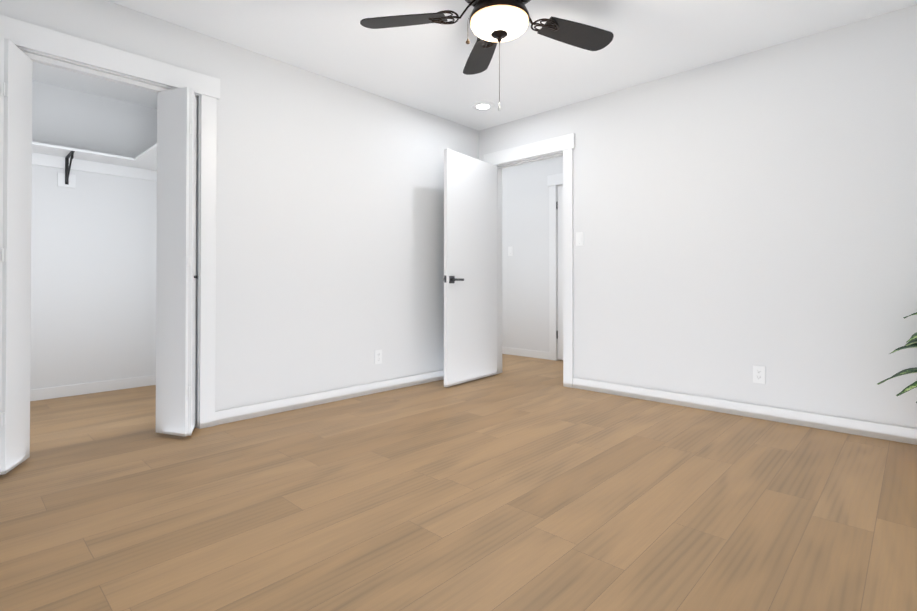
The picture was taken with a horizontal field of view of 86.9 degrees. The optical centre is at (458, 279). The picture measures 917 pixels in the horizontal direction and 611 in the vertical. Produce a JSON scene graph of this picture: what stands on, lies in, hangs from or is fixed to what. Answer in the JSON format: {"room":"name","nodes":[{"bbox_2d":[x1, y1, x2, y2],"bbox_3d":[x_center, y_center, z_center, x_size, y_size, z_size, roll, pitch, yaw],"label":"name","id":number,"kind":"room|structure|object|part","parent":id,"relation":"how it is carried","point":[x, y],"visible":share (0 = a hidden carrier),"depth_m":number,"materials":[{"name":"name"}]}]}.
{"room":"empty bedroom","nodes":[
{"label":"empty bedroom","id":0,"kind":"room"},
{"bbox_2d":[30,80,156,389],"bbox_3d":[-3.197,-0.300,3.804,0.110,2.440,1.760,0,-1,43],"label":"wall","id":1,"kind":"structure","parent":0,"point":[93,272],"depth_m":3.93,"materials":[{"name":"white paint"}]},
{"bbox_2d":[30,375,155,400],"bbox_3d":[-3.152,0.876,3.752,0.013,0.087,1.500,0,-1,43],"label":"baseboard","id":2,"kind":"structure","parent":1,"relation":"attached to","point":[110,385],"depth_m":3.92,"materials":[{"name":"white paint"}]},
{"bbox_2d":[32,142,156,187],"bbox_3d":[-3.048,-0.860,3.668,0.300,0.252,1.540,0,-1,43],"label":"closet shelf","id":3,"kind":"object","parent":1,"relation":"attached to","point":[48,155],"depth_m":3.82,"materials":[{"name":"white paint"}]},
{"bbox_2d":[133,143,156,175],"bbox_3d":[-2.146,-0.932,3.668,1.010,0.108,0.300,0,-1,43],"label":"closet shelf","id":4,"kind":"object","parent":1,"relation":"attached to","point":[143,165],"depth_m":3.97,"materials":[{"name":"white paint"}]},
{"bbox_2d":[0,0,478,410],"bbox_3d":[-1.245,-0.303,3.436,0.110,2.440,4.110,0,-1,43],"label":"wall","id":5,"kind":"structure","parent":0,"point":[329,234],"depth_m":3.52,"materials":[{"name":"white paint"}]},
{"bbox_2d":[0,37,32,474],"bbox_3d":[-2.141,-0.114,2.315,0.243,2.042,0.165,0,-1,43],"label":"bifold door","id":6,"kind":"structure","parent":5,"relation":"in","point":[16,68],"depth_m":2.29,"materials":[{"name":"white paint"}]},
{"bbox_2d":[0,15,219,428],"bbox_3d":[-1.959,-0.180,2.681,0.158,2.181,1.157,0,-1,43],"label":"trim","id":7,"kind":"structure","parent":5,"relation":"attached to","point":[44,46],"depth_m":2.97,"materials":[{"name":"white paint"}]},
{"bbox_2d":[156,87,197,435],"bbox_3d":[-1.628,-0.109,2.857,0.242,2.042,0.218,0,-1,43],"label":"bifold door","id":8,"kind":"structure","parent":5,"relation":"in","point":[176,262],"depth_m":2.81,"materials":[{"name":"white paint"}]},
{"bbox_2d":[215,370,443,425],"bbox_3d":[-0.656,0.877,3.954,0.020,0.087,2.535,0,-1,43],"label":"baseboard","id":9,"kind":"structure","parent":5,"relation":"attached to","point":[282,405],"depth_m":3.56,"materials":[{"name":"white paint"}]},
{"bbox_2d":[375,350,381,363],"bbox_3d":[-0.656,0.631,3.966,0.008,0.114,0.070,0,-1,43],"label":"electrical outlet","id":10,"kind":"object","parent":5,"relation":"attached to","point":[378,356],"visible":1,"depth_m":3.96,"materials":[{"name":"white plastic"}]},
{"bbox_2d":[0,354,916,610],"bbox_3d":[-0.235,0.946,3.358,6.850,0.060,5.580,0,-1,43],"label":"floor","id":11,"kind":"structure","parent":0,"point":[521,483],"depth_m":1.91,"materials":[{"name":"brown wood"}]},
{"bbox_2d":[877,312,916,402],"bbox_3d":[2.444,0.468,2.288,0.708,0.879,0.537,0,-1,43],"label":"plant","id":12,"kind":"object","parent":11,"relation":"on","point":[912,342],"visible":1,"depth_m":2.46,"materials":[{"name":"green plant"}]},
{"bbox_2d":[32,0,916,130],"bbox_3d":[-0.235,-1.554,3.379,6.850,0.060,5.580,0,-1,43],"label":"ceiling","id":13,"kind":"structure","parent":0,"point":[421,67],"depth_m":3.12,"materials":[{"name":"white paint"}]},
{"bbox_2d":[471,101,494,110],"bbox_3d":[0.214,-1.512,4.218,0.204,0.010,0.204,0,-1,43],"label":"recessed light","id":14,"kind":"object","parent":13,"relation":"in","point":[482,106],"visible":0.96,"depth_m":4.21,"materials":[{"name":"white plastic"}]},
{"bbox_2d":[360,0,613,110],"bbox_3d":[0.239,-1.188,2.380,1.342,0.689,1.388,0,-1,43],"label":"fan","id":15,"kind":"object","parent":13,"relation":"hanging from","point":[493,23],"visible":1,"depth_m":2.50,"materials":[{"name":"black wood"}]},
{"bbox_3d":[-0.278,-1.341,2.503,0.424,0.039,0.343,0,-1,43],"label":"blade","id":16,"kind":"part","parent":15,"relation":"part of","materials":[{"name":"brown wood"}]},
{"bbox_3d":[0.132,-1.338,2.906,0.413,0.039,0.361,0,-1,43],"label":"blade","id":17,"kind":"part","parent":15,"relation":"part of","materials":[{"name":"brown wood"}]},
{"bbox_3d":[0.205,-1.264,2.423,0.289,0.068,0.289,0,-1,43],"label":"lamp shade","id":18,"kind":"part","parent":15,"relation":"part of","materials":[{"name":"white glass"}]},
{"bbox_3d":[0.646,-1.340,2.642,0.269,0.039,0.450,0,-1,43],"label":"blade","id":19,"kind":"part","parent":15,"relation":"part of","materials":[{"name":"brown wood"}]},
{"bbox_2d":[502,156,562,351],"bbox_3d":[1.591,-0.288,5.289,6.660,2.440,0.120,0,-1,43],"label":"wall","id":20,"kind":"structure","parent":0,"point":[525,266],"depth_m":5.89,"materials":[{"name":"white paint"}]},
{"bbox_2d":[508,246,512,255],"bbox_3d":[0.653,-0.362,6.089,0.070,0.116,0.008,0,-1,43],"label":"light switch","id":21,"kind":"object","parent":20,"relation":"attached to","point":[510,251],"visible":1,"depth_m":6.08,"materials":[{"name":"white plastic"}]},
{"bbox_2d":[502,347,548,359],"bbox_3d":[0.137,0.899,6.565,2.580,0.087,0.012,0,-1,43],"label":"baseboard","id":22,"kind":"structure","parent":20,"relation":"attached to","point":[505,350],"depth_m":5.91,"materials":[{"name":"white paint"}]},
{"bbox_2d":[547,173,562,359],"bbox_3d":[1.456,-0.148,5.400,0.990,2.161,0.146,0,-1,43],"label":"door frame","id":23,"kind":"structure","parent":20,"relation":"attached to","point":[555,183],"depth_m":5.63,"materials":[{"name":"white paint"}]},
{"bbox_2d":[479,5,916,428],"bbox_3d":[0.779,-0.295,4.432,6.660,2.440,0.120,0,-1,43],"label":"wall","id":24,"kind":"structure","parent":0,"point":[736,219],"depth_m":3.20,"materials":[{"name":"white paint"}]},
{"bbox_2d":[443,149,496,386],"bbox_3d":[0.135,-0.102,4.417,0.160,2.029,0.785,0,-1,43],"label":"door","id":25,"kind":"structure","parent":24,"relation":"in","point":[470,269],"depth_m":4.37,"materials":[{"name":"white paint"}]},
{"bbox_2d":[484,133,574,387],"bbox_3d":[0.674,-0.162,4.531,1.010,2.176,0.168,0,-1,43],"label":"door frame","id":26,"kind":"structure","parent":24,"relation":"attached to","point":[564,146],"depth_m":4.20,"materials":[{"name":"white paint"}]},
{"bbox_2d":[576,232,583,245],"bbox_3d":[1.029,-0.348,4.108,0.070,0.116,0.008,0,-1,43],"label":"bedroom light switch","id":27,"kind":"object","parent":24,"relation":"attached to","point":[579,238],"visible":1,"depth_m":4.10,"materials":[{"name":"white plastic"}]},
{"bbox_2d":[573,378,916,444],"bbox_3d":[2.015,0.871,3.161,2.850,0.087,0.014,0,-1,43],"label":"baseboard","id":28,"kind":"structure","parent":24,"relation":"attached to","point":[870,429],"depth_m":3.17,"materials":[{"name":"white paint"}]},
{"bbox_2d":[753,365,764,383],"bbox_3d":[1.984,0.625,3.196,0.070,0.114,0.008,0,-1,43],"label":"electrical outlet","id":29,"kind":"object","parent":24,"relation":"attached to","point":[758,374],"visible":1,"depth_m":3.19,"materials":[{"name":"white plastic"}]}
]}

